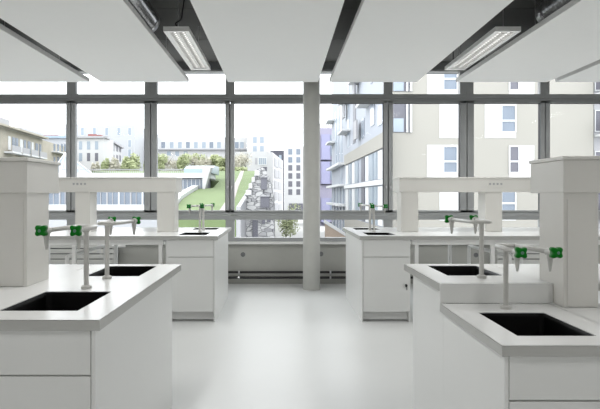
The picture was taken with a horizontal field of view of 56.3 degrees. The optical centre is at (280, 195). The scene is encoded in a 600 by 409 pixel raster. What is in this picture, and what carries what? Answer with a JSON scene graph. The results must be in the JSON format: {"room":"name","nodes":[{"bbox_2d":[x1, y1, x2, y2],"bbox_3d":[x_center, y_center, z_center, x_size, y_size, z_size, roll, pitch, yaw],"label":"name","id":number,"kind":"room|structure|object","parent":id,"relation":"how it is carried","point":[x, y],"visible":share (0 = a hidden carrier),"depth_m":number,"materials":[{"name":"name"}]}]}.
{"room":"science laboratory","nodes":[
{"label":"science laboratory","id":0,"kind":"room"},
{"bbox_2d":[0,0,542,61],"bbox_3d":[0.740,-2.150,2.100,13.760,0.240,13.600,0,0,0],"label":"ceiling","id":1,"kind":"structure","parent":0,"point":[521,13],"depth_m":6.63,"materials":[{"name":"plasterboard"},{"name":"paint"},{"name":"metal"}]},
{"bbox_2d":[0,21,88,81],"bbox_3d":[-3.216,-1.792,5.771,1.207,0.475,3.742,0,0,0],"label":"ceiling panel","id":2,"kind":"object","parent":1,"relation":"hanging from","point":[21,60],"visible":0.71,"depth_m":6.62,"materials":[{"name":"metal"}]},
{"bbox_2d":[0,0,188,81],"bbox_3d":[-1.855,-1.792,5.771,1.201,0.475,3.742,0,0,0],"label":"ceiling panel","id":3,"kind":"object","parent":1,"relation":"hanging from","point":[108,40],"visible":0.91,"depth_m":5.46,"materials":[{"name":"metal"}]},
{"bbox_2d":[128,0,159,31],"bbox_3d":[-1.370,-1.790,3.620,0.260,0.260,4.240,0,0,0],"label":"ventilation duct","id":4,"kind":"object","parent":1,"relation":"hanging from","point":[144,8],"visible":0.45,"depth_m":5.32,"materials":[{"name":"metal"}]},
{"bbox_2d":[175,0,184,25],"bbox_3d":[-0.946,-1.811,5.247,0.142,0.439,0.033,0,0,41],"label":"cable","id":5,"kind":"object","parent":1,"relation":"hanging from","point":[183,0],"visible":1,"depth_m":5.21,"materials":[{"name":"black rubber"}]},
{"bbox_2d":[163,0,210,69],"bbox_3d":[-0.984,-1.788,6.065,0.240,0.485,1.630,0,0,0],"label":"ceiling lamp","id":6,"kind":"object","parent":1,"relation":"hanging from","point":[182,38],"visible":1,"depth_m":5.82,"materials":[{"name":"white metal"}]},
{"bbox_2d":[190,0,343,81],"bbox_3d":[-0.109,-1.792,5.771,1.228,0.475,3.742,0,0,0],"label":"ceiling panel","id":7,"kind":"object","parent":1,"relation":"hanging from","point":[250,40],"visible":1,"depth_m":5.39,"materials":[{"name":"metal"}]},
{"bbox_2d":[64,62,478,73],"bbox_3d":[0.740,-1.973,8.640,13.360,0.114,0.320,0,0,0],"label":"trim","id":8,"kind":"structure","parent":1,"relation":"attached to","point":[214,65],"depth_m":8.48,"materials":[{"name":"metal"}]},
{"bbox_2d":[330,0,512,81],"bbox_3d":[1.256,-1.792,5.771,1.187,0.475,3.742,0,0,0],"label":"ceiling panel","id":9,"kind":"object","parent":1,"relation":"hanging from","point":[386,40],"visible":1,"depth_m":5.39,"materials":[{"name":"metal"}]},
{"bbox_2d":[445,26,520,69],"bbox_3d":[2.130,-1.788,6.065,0.240,0.485,1.630,0,0,0],"label":"ceiling lamp","id":10,"kind":"object","parent":1,"relation":"hanging from","point":[498,35],"visible":0.96,"depth_m":5.83,"materials":[{"name":"white metal"}]},
{"bbox_2d":[456,0,599,81],"bbox_3d":[3.010,-1.792,5.771,1.245,0.475,3.742,0,0,0],"label":"ceiling panel","id":11,"kind":"object","parent":1,"relation":"hanging from","point":[567,40],"visible":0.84,"depth_m":5.99,"materials":[{"name":"metal"}]},
{"bbox_2d":[535,0,570,21],"bbox_3d":[2.660,-1.820,3.545,0.260,0.260,4.090,0,0,0],"label":"ventilation duct","id":12,"kind":"object","parent":1,"relation":"hanging from","point":[545,8],"visible":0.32,"depth_m":5.36,"materials":[{"name":"metal"}]},
{"bbox_2d":[555,60,599,81],"bbox_3d":[4.345,-1.792,5.771,1.210,0.475,3.742,0,0,0],"label":"ceiling panel","id":13,"kind":"object","parent":1,"relation":"hanging from","point":[590,72],"visible":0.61,"depth_m":7.23,"materials":[{"name":"metal"}]},
{"bbox_2d":[118,244,599,283],"bbox_3d":[0.740,1.030,8.648,13.360,0.600,0.304,0,0,0],"label":"wall","id":14,"kind":"structure","parent":0,"point":[241,257],"depth_m":8.50,"materials":[{"name":"concrete"}]},
{"bbox_2d":[0,82,71,225],"bbox_3d":[-3.793,-0.613,8.515,1.217,2.606,0.150,0,0,0],"label":"window","id":15,"kind":"structure","parent":14,"relation":"attached to","point":[4,98],"depth_m":8.49,"materials":[{"name":"grey metal"}]},
{"bbox_2d":[50,245,125,263],"bbox_3d":[-3.106,0.906,8.408,1.572,0.369,0.183,0,0,0],"label":"radiator","id":16,"kind":"object","parent":14,"relation":"attached to","point":[58,253],"visible":0.29,"depth_m":8.34,"materials":[{"name":"metal"}]},
{"bbox_2d":[71,70,150,224],"bbox_3d":[-2.580,-0.613,8.515,1.208,2.606,0.150,0,0,0],"label":"window","id":17,"kind":"structure","parent":14,"relation":"attached to","point":[145,99],"depth_m":8.49,"materials":[{"name":"grey metal"}]},
{"bbox_2d":[151,70,229,240],"bbox_3d":[-1.376,-0.613,8.515,1.201,2.606,0.150,0,0,0],"label":"window","id":18,"kind":"structure","parent":14,"relation":"attached to","point":[156,98],"depth_m":8.49,"materials":[{"name":"grey metal"}]},
{"bbox_2d":[230,82,302,240],"bbox_3d":[-0.171,-0.613,8.515,1.208,2.606,0.150,0,0,0],"label":"window","id":19,"kind":"structure","parent":14,"relation":"attached to","point":[234,98],"depth_m":8.50,"materials":[{"name":"grey metal"}]},
{"bbox_2d":[228,271,345,273],"bbox_3d":[0.740,1.146,8.447,13.360,0.048,0.103,0,0,0],"label":"pipe","id":20,"kind":"object","parent":14,"relation":"attached to","point":[238,272],"visible":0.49,"depth_m":8.40,"materials":[{"name":"black metal"}]},
{"bbox_2d":[164,241,410,243],"bbox_3d":[0.740,0.709,8.620,13.360,0.037,0.360,0,0,0],"label":"sill","id":21,"kind":"structure","parent":14,"relation":"on","point":[229,242],"depth_m":8.44,"materials":[{"name":"metal"}]},
{"bbox_2d":[228,276,412,278],"bbox_3d":[0.740,1.227,8.447,13.360,0.048,0.103,0,0,0],"label":"pipe","id":22,"kind":"object","parent":14,"relation":"attached to","point":[229,277],"visible":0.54,"depth_m":8.41,"materials":[{"name":"black metal"}]},
{"bbox_2d":[320,70,387,240],"bbox_3d":[1.030,-0.613,8.515,1.194,2.606,0.150,0,0,0],"label":"window","id":23,"kind":"structure","parent":14,"relation":"attached to","point":[324,98],"depth_m":8.50,"materials":[{"name":"grey metal"}]},
{"bbox_2d":[388,70,466,240],"bbox_3d":[2.223,-0.613,8.515,1.194,2.606,0.150,0,0,0],"label":"window","id":24,"kind":"structure","parent":14,"relation":"attached to","point":[460,99],"depth_m":8.49,"materials":[{"name":"grey metal"}]},
{"bbox_2d":[466,82,544,226],"bbox_3d":[3.413,-0.613,8.515,1.186,2.606,0.150,0,0,0],"label":"window","id":25,"kind":"structure","parent":14,"relation":"attached to","point":[472,98],"depth_m":8.49,"materials":[{"name":"grey metal"}]},
{"bbox_2d":[495,245,539,263],"bbox_3d":[3.802,0.910,8.422,1.163,0.360,0.154,0,0,0],"label":"radiator","id":26,"kind":"object","parent":14,"relation":"attached to","point":[533,257],"visible":0.17,"depth_m":8.34,"materials":[{"name":"metal"}]},
{"bbox_2d":[544,81,599,219],"bbox_3d":[4.614,-0.613,8.515,1.215,2.606,0.150,0,0,0],"label":"window","id":27,"kind":"structure","parent":14,"relation":"attached to","point":[549,98],"depth_m":8.50,"materials":[{"name":"grey metal"}]},
{"bbox_2d":[171,284,599,408],"bbox_3d":[0.740,1.430,2.100,13.760,0.200,13.600,0,0,0],"label":"floor","id":28,"kind":"structure","parent":0,"point":[269,346],"depth_m":4.73,"materials":[{"name":"plastic"}]},
{"bbox_2d":[65,245,104,263],"bbox_3d":[-2.300,0.979,6.675,0.051,0.702,1.362,0,0,0],"label":"support","id":29,"kind":"object","parent":28,"relation":"on","point":[68,256],"visible":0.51,"depth_m":6.47,"materials":[{"name":"white metal"}]},
{"bbox_2d":[0,277,171,408],"bbox_3d":[-0.985,0.914,2.817,0.590,0.832,1.467,0,0,0],"label":"base cabinet","id":30,"kind":"object","parent":28,"relation":"on","point":[127,363],"visible":0.72,"depth_m":2.12,"materials":[{"name":"laminate"}]},
{"bbox_2d":[0,264,180,330],"bbox_3d":[-0.962,0.477,2.908,0.587,0.040,1.688,0,0,0],"label":"countertop","id":31,"kind":"structure","parent":30,"relation":"on","point":[125,291],"depth_m":2.50,"materials":[{"name":"ceramic"}]},
{"bbox_2d":[1,292,109,310],"bbox_3d":[-0.968,0.577,2.455,0.315,0.233,0.450,0,0,0],"label":"sink","id":32,"kind":"object","parent":31,"relation":"in","point":[47,301],"visible":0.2,"depth_m":2.67,"materials":[{"name":"black rubber"}]},
{"bbox_2d":[35,224,97,288],"bbox_3d":[-0.963,0.292,2.600,0.197,0.330,0.392,0,0,0],"label":"tap","id":33,"kind":"object","parent":31,"relation":"on","point":[76,230],"visible":1,"depth_m":2.54,"materials":[{"name":"metal"}]},
{"bbox_2d":[97,217,140,278],"bbox_3d":[-0.963,0.292,3.270,0.197,0.330,0.392,0,0,0],"label":"tap","id":34,"kind":"object","parent":31,"relation":"on","point":[111,221],"visible":1,"depth_m":3.09,"materials":[{"name":"metal"}]},
{"bbox_2d":[89,266,155,275],"bbox_3d":[-0.965,0.577,3.425,0.310,0.233,0.470,0,0,0],"label":"sink","id":35,"kind":"object","parent":31,"relation":"in","point":[113,270],"visible":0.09,"depth_m":3.65,"materials":[{"name":"black rubber"}]},
{"bbox_2d":[49,240,163,263],"bbox_3d":[-2.575,0.896,6.713,2.650,0.867,1.545,0,0,0],"label":"frame","id":36,"kind":"object","parent":28,"relation":"on","point":[160,243],"visible":0.21,"depth_m":5.94,"materials":[{"name":"white metal"}]},
{"bbox_2d":[49,227,189,239],"bbox_3d":[-2.564,0.442,6.715,2.675,0.040,1.633,0,0,0],"label":"countertop","id":37,"kind":"structure","parent":36,"relation":"on","point":[118,233],"depth_m":6.14,"materials":[{"name":"laminate"}]},
{"bbox_2d":[59,177,181,231],"bbox_3d":[-2.570,0.100,6.777,2.678,0.642,0.413,0,0,0],"label":"spine","id":38,"kind":"object","parent":37,"relation":"on","point":[85,189],"visible":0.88,"depth_m":6.58,"materials":[{"name":"laminate"}]},
{"bbox_2d":[166,233,227,321],"bbox_3d":[-0.953,0.896,6.635,0.515,0.867,1.450,0,0,0],"label":"base cabinet","id":39,"kind":"object","parent":28,"relation":"on","point":[200,289],"visible":0.8,"depth_m":5.91,"materials":[{"name":"laminate"}]},
{"bbox_2d":[165,227,230,239],"bbox_3d":[-0.947,0.442,6.715,0.560,0.040,1.633,0,0,0],"label":"countertop","id":40,"kind":"structure","parent":39,"relation":"on","point":[217,234],"depth_m":6.14,"materials":[{"name":"laminate"}]},
{"bbox_2d":[180,233,208,234],"bbox_3d":[-0.965,0.541,6.275,0.310,0.233,0.450,0,0,0],"label":"sink","id":41,"kind":"object","parent":40,"relation":"in","point":[182,233],"visible":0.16,"depth_m":6.49,"materials":[{"name":"black rubber"}]},
{"bbox_2d":[187,204,204,231],"bbox_3d":[-0.960,0.257,6.460,0.197,0.330,0.392,0,0,0],"label":"tap","id":42,"kind":"object","parent":40,"relation":"on","point":[201,206],"visible":1,"depth_m":6.58,"materials":[{"name":"metal"}]},
{"bbox_2d":[193,228,218,229],"bbox_3d":[-0.965,0.541,7.220,0.310,0.233,0.400,0,0,0],"label":"sink","id":43,"kind":"object","parent":40,"relation":"in","point":[195,228],"visible":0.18,"depth_m":7.41,"materials":[{"name":"black rubber"}]},
{"bbox_2d":[200,203,214,229],"bbox_3d":[-0.960,0.257,7.100,0.197,0.330,0.392,0,0,0],"label":"tap","id":44,"kind":"object","parent":40,"relation":"on","point":[212,205],"visible":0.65,"depth_m":6.92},
{"bbox_2d":[303,77,319,290],"bbox_3d":[0.436,-0.350,8.000,0.242,3.360,0.242,0,0,0],"label":"round column","id":45,"kind":"structure","parent":28,"relation":"on","point":[311,90],"depth_m":7.90,"materials":[{"name":"paint"}]},
{"bbox_2d":[346,233,409,321],"bbox_3d":[1.109,0.896,6.624,0.513,0.867,1.472,0,0,0],"label":"base cabinet","id":46,"kind":"object","parent":28,"relation":"on","point":[377,281],"visible":0.98,"depth_m":5.91,"materials":[{"name":"laminate"}]},
{"bbox_2d":[343,227,410,239],"bbox_3d":[1.099,0.442,6.715,0.540,0.040,1.633,0,0,0],"label":"countertop","id":47,"kind":"structure","parent":46,"relation":"on","point":[359,234],"depth_m":6.14,"materials":[{"name":"laminate"}]},
{"bbox_2d":[358,203,372,229],"bbox_3d":[1.100,0.257,7.100,0.197,0.330,0.392,0,0,0],"label":"tap","id":48,"kind":"object","parent":47,"relation":"on","point":[360,205],"visible":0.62,"depth_m":6.92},
{"bbox_2d":[353,228,379,229],"bbox_3d":[1.095,0.541,7.220,0.310,0.233,0.400,0,0,0],"label":"sink","id":49,"kind":"object","parent":47,"relation":"in","point":[353,228],"visible":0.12,"depth_m":7.41,"materials":[{"name":"black rubber"}]},
{"bbox_2d":[369,204,387,231],"bbox_3d":[1.100,0.257,6.460,0.197,0.330,0.392,0,0,0],"label":"tap","id":50,"kind":"object","parent":47,"relation":"on","point":[371,206],"visible":1,"depth_m":6.55,"materials":[{"name":"metal"}]},
{"bbox_2d":[365,233,393,234],"bbox_3d":[1.095,0.541,6.275,0.310,0.233,0.450,0,0,0],"label":"sink","id":51,"kind":"object","parent":47,"relation":"in","point":[365,233],"visible":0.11,"depth_m":6.49,"materials":[{"name":"black rubber"}]},
{"bbox_2d":[413,276,552,408],"bbox_3d":[1.099,0.888,3.186,0.575,0.884,0.668,0,0,0],"label":"base cabinet","id":52,"kind":"object","parent":28,"relation":"on","point":[427,316],"depth_m":3.01,"materials":[{"name":"laminate"}]},
{"bbox_2d":[404,264,544,290],"bbox_3d":[1.085,0.466,3.275,0.553,0.040,0.814,0,0,0],"label":"countertop","id":53,"kind":"structure","parent":52,"relation":"on","point":[432,277],"depth_m":3.10,"materials":[{"name":"ceramic"}]},
{"bbox_2d":[429,266,501,275],"bbox_3d":[1.093,0.566,3.365,0.315,0.233,0.450,0,0,0],"label":"sink","id":54,"kind":"object","parent":53,"relation":"in","point":[448,270],"visible":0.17,"depth_m":3.58,"materials":[{"name":"black rubber"}]},
{"bbox_2d":[445,215,491,278],"bbox_3d":[1.092,0.281,3.220,0.197,0.330,0.392,0,0,0],"label":"tap","id":55,"kind":"object","parent":53,"relation":"on","point":[450,219],"visible":1,"depth_m":3.04,"materials":[{"name":"metal"}]},
{"bbox_2d":[490,264,599,290],"bbox_3d":[2.432,0.466,3.275,2.140,0.040,0.814,0,0,0],"label":"countertop","id":56,"kind":"structure","parent":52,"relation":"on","point":[528,270],"depth_m":3.35,"materials":[{"name":"ceramic"}]},
{"bbox_2d":[467,245,511,263],"bbox_3d":[2.460,0.979,6.675,0.051,0.702,1.362,0,0,0],"label":"support","id":57,"kind":"object","parent":28,"relation":"on","point":[469,247],"visible":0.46,"depth_m":7.02,"materials":[{"name":"white metal"}]},
{"bbox_2d":[411,240,599,263],"bbox_3d":[2.695,0.896,6.713,2.610,0.867,1.545,0,0,0],"label":"frame","id":58,"kind":"object","parent":28,"relation":"on","point":[416,243],"visible":0.2,"depth_m":5.94,"materials":[{"name":"white metal"}]},
{"bbox_2d":[383,227,599,239],"bbox_3d":[2.685,0.442,6.715,2.633,0.040,1.633,0,0,0],"label":"countertop","id":59,"kind":"structure","parent":58,"relation":"on","point":[424,233],"depth_m":6.30,"materials":[{"name":"laminate"}]},
{"bbox_2d":[392,177,530,231],"bbox_3d":[2.697,0.100,6.777,2.623,0.642,0.413,0,0,0],"label":"spine","id":60,"kind":"object","parent":59,"relation":"on","point":[489,189],"visible":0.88,"depth_m":6.58,"materials":[{"name":"laminate"}]},
{"bbox_2d":[443,314,599,408],"bbox_3d":[1.105,0.959,2.473,0.550,0.742,0.786,0,0,0],"label":"base cabinet","id":61,"kind":"object","parent":28,"relation":"on","point":[475,376],"visible":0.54,"depth_m":2.08,"materials":[{"name":"laminate"}]},
{"bbox_2d":[440,303,599,356],"bbox_3d":[1.085,0.567,2.449,0.553,0.040,0.805,0,0,0],"label":"countertop","id":62,"kind":"structure","parent":61,"relation":"on","point":[499,339],"depth_m":2.26,"materials":[{"name":"ceramic"}]},
{"bbox_2d":[494,243,562,309],"bbox_3d":[1.092,0.382,2.550,0.197,0.330,0.392,0,0,0],"label":"tap","id":63,"kind":"object","parent":62,"relation":"on","point":[518,250],"visible":1,"depth_m":2.55,"materials":[{"name":"metal"}]},
{"bbox_2d":[480,313,593,335],"bbox_3d":[1.080,0.666,2.410,0.310,0.233,0.440,0,0,0],"label":"sink","id":64,"kind":"object","parent":62,"relation":"in","point":[520,324],"visible":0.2,"depth_m":2.62,"materials":[{"name":"black plastic"}]},
{"bbox_3d":[-2.345,0.914,2.905,2.110,0.832,1.600,0,0,0],"label":"frame","id":65,"kind":"object","parent":28,"relation":"on","visible":0},
{"bbox_2d":[0,264,92,297],"bbox_3d":[-2.329,0.477,2.908,2.146,0.040,1.688,0,0,0],"label":"countertop","id":66,"kind":"structure","parent":65,"relation":"on","point":[55,270],"depth_m":3.30,"materials":[{"name":"ceramic"}]},
{"bbox_2d":[0,157,60,285],"bbox_3d":[-2.340,0.131,3.022,2.138,0.650,0.429,0,0,0],"label":"column","id":67,"kind":"structure","parent":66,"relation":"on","point":[26,184],"depth_m":2.82,"materials":[{"name":"paint"}]},
{"bbox_3d":[2.450,0.959,2.442,2.100,0.742,0.707,0,0,0],"label":"frame","id":68,"kind":"object","parent":28,"relation":"on","visible":0},
{"bbox_2d":[549,303,599,323],"bbox_3d":[2.432,0.567,2.449,2.140,0.040,0.805,0,0,0],"label":"countertop","id":69,"kind":"structure","parent":68,"relation":"on","point":[590,313],"depth_m":2.65,"materials":[{"name":"ceramic"}]},
{"bbox_2d":[529,156,599,306],"bbox_3d":[2.444,0.175,2.928,2.130,0.742,0.379,0,0,0],"label":"column","id":70,"kind":"structure","parent":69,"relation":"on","point":[568,187],"depth_m":2.75,"materials":[{"name":"paint"}]},
{"label":"outside","id":71,"kind":"structure","parent":0,"visible":0},
{"bbox_2d":[275,220,324,236],"bbox_3d":[0.000,5.580,214.600,300.000,0.500,410.800,0,0,0],"label":"ground","id":72,"kind":"structure","parent":71,"point":[278,233],"depth_m":86.52,"materials":[{"name":"concrete"}]},
{"bbox_2d":[0,117,48,159],"bbox_3d":[-39.532,-2.670,76.634,10.299,16.000,19.464,0,0,0],"label":"building","id":73,"kind":"structure","parent":72,"relation":"on","point":[14,142],"depth_m":76.56,"materials":[{"name":"paint"}]},
{"bbox_2d":[13,126,43,139],"bbox_3d":[-53.969,-4.112,114.600,6.384,18.884,10.800,0,0,0],"label":"block","id":74,"kind":"object","parent":72,"relation":"on","point":[19,127],"visible":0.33,"depth_m":113.95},
{"bbox_2d":[42,140,65,161],"bbox_3d":[-41.215,-1.916,92.680,9.910,14.492,14.639,0,0,0],"label":"building","id":75,"kind":"structure","parent":72,"relation":"on","point":[54,152],"depth_m":91.43,"materials":[{"name":"paint"}]},
{"bbox_2d":[44,135,65,145],"bbox_3d":[-51.429,-4.398,132.700,8.229,19.456,10.600,0,0,0],"label":"office building","id":76,"kind":"structure","parent":72,"relation":"on","point":[56,139],"depth_m":128.00,"materials":[{"name":"grey concrete"}]},
{"bbox_2d":[58,153,90,172],"bbox_3d":[-25.540,0.021,67.956,5.166,10.618,10.462,0,0,-20],"label":"building","id":77,"kind":"structure","parent":72,"relation":"on","point":[62,160],"depth_m":65.49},
{"bbox_2d":[77,135,113,170],"bbox_3d":[-36.403,-3.147,107.750,6.506,16.955,6.500,0,0,0],"label":"building","id":78,"kind":"structure","parent":72,"relation":"on","point":[90,149],"depth_m":105.00,"materials":[{"name":"paint"}]},
{"bbox_2d":[90,161,100,170],"bbox_3d":[-27.817,0.038,83.918,1.589,10.585,1.431,0,0,0],"label":"tree","id":79,"kind":"object","parent":72,"relation":"on","point":[93,166],"visible":0.27,"depth_m":83.77,"materials":[{"name":"green plant"}]},
{"bbox_2d":[64,125,143,170],"bbox_3d":[-45.375,-6.272,146.950,17.750,23.205,14.100,0,0,0],"label":"block","id":80,"kind":"object","parent":72,"relation":"on","point":[131,137],"visible":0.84,"depth_m":140.00,"materials":[{"name":"white concrete"}]},
{"bbox_2d":[100,158,109,170],"bbox_3d":[-26.334,-0.228,84.040,1.671,11.115,1.904,0,0,0],"label":"tree","id":81,"kind":"object","parent":72,"relation":"on","point":[104,165],"visible":0.35,"depth_m":83.49,"materials":[{"name":"green plant"}]},
{"bbox_2d":[88,134,123,164],"bbox_3d":[-35.716,-3.140,116.614,6.117,16.940,23.507,0,0,0],"label":"building","id":82,"kind":"structure","parent":72,"relation":"on","point":[117,147],"depth_m":120.15,"materials":[{"name":"paint"}]},
{"bbox_2d":[108,157,120,170],"bbox_3d":[-24.927,-0.284,83.977,2.142,11.228,1.982,0,0,0],"label":"tree","id":83,"kind":"object","parent":72,"relation":"on","point":[113,165],"visible":0.35,"depth_m":83.66,"materials":[{"name":"green plant"}]},
{"bbox_2d":[120,156,130,170],"bbox_3d":[-23.267,-0.352,84.018,2.113,11.364,2.210,0,0,0],"label":"tree","id":84,"kind":"object","parent":72,"relation":"on","point":[125,161],"visible":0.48,"depth_m":83.51,"materials":[{"name":"green plant"}]},
{"bbox_2d":[49,166,218,226],"bbox_3d":[-17.689,0.904,63.600,20.550,8.851,8.800,0,0,0],"label":"pavilion","id":85,"kind":"object","parent":72,"relation":"on","point":[201,176],"visible":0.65,"depth_m":59.92,"materials":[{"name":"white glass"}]},
{"bbox_2d":[127,152,140,170],"bbox_3d":[-21.936,-0.757,83.830,2.466,12.173,2.747,0,0,0],"label":"tree","id":86,"kind":"object","parent":72,"relation":"on","point":[133,161],"visible":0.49,"depth_m":83.74,"materials":[{"name":"green plant"}]},
{"bbox_2d":[92,171,254,236],"bbox_3d":[-16.200,0.921,74.500,27.600,8.818,59.000,0,0,0],"label":"hill","id":87,"kind":"structure","parent":72,"relation":"on","point":[215,194],"depth_m":53.78,"materials":[{"name":"green plant"}]},
{"bbox_2d":[158,153,168,170],"bbox_3d":[-19.500,-5.229,90.106,2.910,3.592,2.215,0,0,0],"label":"tree","id":88,"kind":"object","parent":87,"relation":"on","point":[162,160],"visible":0.57,"depth_m":89.84,"materials":[{"name":"green plant"}]},
{"bbox_2d":[164,157,175,170],"bbox_3d":[-18.505,-5.114,91.747,2.786,3.292,2.829,0,0,0],"label":"tree","id":89,"kind":"object","parent":87,"relation":"on","point":[167,164],"visible":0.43,"depth_m":91.79,"materials":[{"name":"green plant"}]},
{"bbox_2d":[168,157,179,170],"bbox_3d":[-17.429,-5.041,93.010,2.788,3.482,2.573,0,0,0],"label":"tree","id":90,"kind":"object","parent":87,"relation":"on","point":[172,161],"visible":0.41,"depth_m":92.98,"materials":[{"name":"green plant"}]},
{"bbox_2d":[176,153,191,170],"bbox_3d":[-15.635,-5.233,90.050,2.478,3.531,2.701,0,0,0],"label":"tree","id":91,"kind":"object","parent":87,"relation":"on","point":[182,161],"visible":0.97,"depth_m":89.42,"materials":[{"name":"green plant"}]},
{"bbox_2d":[185,152,198,165],"bbox_3d":[-14.670,-5.357,91.780,2.646,3.778,2.575,0,0,0],"label":"tree","id":92,"kind":"object","parent":87,"relation":"on","point":[194,158],"visible":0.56,"depth_m":91.77,"materials":[{"name":"green plant"}]},
{"bbox_2d":[191,153,205,165],"bbox_3d":[-13.688,-5.339,93.062,2.941,3.743,2.460,0,0,0],"label":"tree","id":93,"kind":"object","parent":87,"relation":"on","point":[196,154],"visible":0.26,"depth_m":93.19,"materials":[{"name":"green plant"}]},
{"bbox_2d":[196,156,212,165],"bbox_3d":[-12.194,-5.054,89.769,2.856,3.506,2.345,0,0,0],"label":"tree","id":94,"kind":"object","parent":87,"relation":"on","point":[207,161],"visible":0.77,"depth_m":89.66,"materials":[{"name":"green plant"}]},
{"bbox_2d":[205,155,219,165],"bbox_3d":[-11.033,-5.166,91.508,2.587,3.396,2.736,0,0,0],"label":"tree","id":95,"kind":"object","parent":87,"relation":"on","point":[212,158],"visible":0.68,"depth_m":90.83,"materials":[{"name":"green plant"}]},
{"bbox_2d":[216,156,224,166],"bbox_3d":[-9.098,-4.981,90.015,2.694,3.040,2.701,0,0,0],"label":"tree","id":96,"kind":"object","parent":87,"relation":"on","point":[221,161],"visible":0.45,"depth_m":89.62,"materials":[{"name":"green plant"}]},
{"bbox_2d":[220,171,243,209],"bbox_3d":[-4.900,-1.109,64.500,1.600,4.818,39.000,0,0,0],"label":"path","id":97,"kind":"structure","parent":87,"relation":"on","point":[239,178],"depth_m":63.63,"materials":[{"name":"concrete"}]},
{"bbox_2d":[219,166,247,170],"bbox_3d":[-8.467,-3.941,85.995,6.776,1.286,1.917,0,0,0],"label":"hedge","id":98,"kind":"object","parent":87,"relation":"on","point":[242,168],"visible":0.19,"depth_m":85.47,"materials":[{"name":"green plant"}]},
{"bbox_2d":[237,151,251,166],"bbox_3d":[-5.810,-5.396,89.767,2.497,3.855,2.267,0,0,0],"label":"tree","id":99,"kind":"object","parent":87,"relation":"on","point":[241,160],"visible":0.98,"depth_m":89.55,"materials":[{"name":"green plant"}]},
{"bbox_2d":[178,185,198,203],"bbox_3d":[-9.275,2.096,52.250,1.250,6.467,14.500,0,0,0],"label":"wall","id":100,"kind":"structure","parent":72,"relation":"on","point":[189,190],"depth_m":55.06,"materials":[{"name":"concrete"}]},
{"bbox_2d":[158,138,246,170],"bbox_3d":[-19.554,-5.170,156.550,32.143,21.000,14.900,0,0,0],"label":"block","id":101,"kind":"object","parent":72,"relation":"on","point":[172,147],"visible":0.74,"depth_m":150.01,"materials":[{"name":"white concrete"}]},
{"bbox_2d":[236,193,245,236],"bbox_3d":[-2.975,0.696,64.500,1.250,9.268,39.000,0,0,0],"label":"wall","id":102,"kind":"structure","parent":72,"relation":"on","point":[240,224],"depth_m":46.22,"materials":[{"name":"concrete"}]},
{"bbox_2d":[235,152,272,183],"bbox_3d":[-6.150,-1.735,117.950,8.900,14.130,12.100,0,0,0],"label":"office building","id":103,"kind":"structure","parent":72,"relation":"on","point":[259,159],"depth_m":112.00,"materials":[{"name":"concrete"}]},
{"bbox_2d":[247,129,268,151],"bbox_3d":[-5.917,-5.783,144.980,5.288,22.226,8.040,0,0,0],"label":"block","id":104,"kind":"object","parent":72,"relation":"on","point":[257,139],"visible":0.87,"depth_m":140.99,"materials":[{"name":"paint"}]},
{"bbox_2d":[243,168,274,236],"bbox_3d":[-2.299,1.393,53.750,3.348,7.875,8.500,0,0,0],"label":"stone building","id":105,"kind":"structure","parent":72,"relation":"on","point":[259,195],"depth_m":50.00,"materials":[{"name":"stone"}]},
{"bbox_2d":[270,151,283,209],"bbox_3d":[-1.000,-3.022,145.980,3.500,16.705,12.040,0,0,0],"label":"office building","id":106,"kind":"structure","parent":72,"relation":"on","point":[280,154],"depth_m":140.00,"materials":[{"name":"grey concrete"}]},
{"bbox_2d":[272,153,282,220],"bbox_3d":[-0.721,-1.685,125.512,2.436,14.030,27.024,0,0,0],"label":"office building","id":107,"kind":"structure","parent":72,"relation":"on","point":[277,163],"depth_m":121.84,"materials":[{"name":"concrete"}]},
{"bbox_2d":[276,203,299,236],"bbox_3d":[0.917,3.028,59.584,3.139,4.603,2.468,0,0,-24],"label":"tree","id":108,"kind":"object","parent":72,"relation":"on","point":[286,224],"visible":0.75,"depth_m":59.19,"materials":[{"name":"green plant"}]},
{"bbox_2d":[284,147,302,209],"bbox_3d":[5.513,-5.290,187.400,8.904,21.241,15.200,0,0,0],"label":"apartment building","id":109,"kind":"structure","parent":72,"relation":"on","point":[293,156],"depth_m":180.02,"materials":[{"name":"white concrete"}]},
{"bbox_2d":[320,124,331,225],"bbox_3d":[7.054,-3.755,104.400,4.821,18.169,11.200,0,0,0],"label":"apartment building","id":110,"kind":"structure","parent":72,"relation":"on","point":[325,133],"depth_m":98.79,"materials":[{"name":"purple concrete"}]},
{"bbox_2d":[324,220,345,236],"bbox_3d":[6.000,3.897,60.150,2.786,2.866,0.500,0,0,0],"label":"ramp","id":111,"kind":"object","parent":72,"relation":"on","point":[331,230],"visible":0.39,"depth_m":60.01,"materials":[{"name":"concrete"}]},
{"bbox_2d":[325,82,382,232],"bbox_3d":[7.310,-6.170,61.773,1.280,23.000,44.455,0,0,0],"label":"building","id":112,"kind":"structure","parent":72,"relation":"on","point":[356,143],"depth_m":56.26,"materials":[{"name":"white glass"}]},
{"bbox_2d":[342,104,344,119],"bbox_3d":[7.286,-9.870,65.540,0.160,1.600,2.101,0,0,0],"label":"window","id":113,"kind":"structure","parent":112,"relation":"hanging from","point":[343,105],"depth_m":64.64,"materials":[{"name":"glass"}]},
{"bbox_2d":[353,120,357,139],"bbox_3d":[7.337,-6.470,55.112,0.161,1.800,2.161,0,0,0],"label":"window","id":114,"kind":"structure","parent":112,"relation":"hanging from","point":[355,124],"depth_m":54.61,"materials":[{"name":"glass"}]},
{"bbox_2d":[393,74,592,226],"bbox_3d":[15.466,-5.170,45.400,14.826,21.000,9.200,0,0,0],"label":"apartment building","id":115,"kind":"structure","parent":72,"relation":"on","point":[425,136],"depth_m":41.00,"materials":[{"name":"paint"}]},
{"bbox_2d":[593,82,599,229],"bbox_3d":[26.188,-5.170,45.050,6.334,21.000,10.300,0,0,0],"label":"apartment building","id":116,"kind":"structure","parent":72,"relation":"on","point":[596,85],"depth_m":41.16,"materials":[{"name":"concrete"}]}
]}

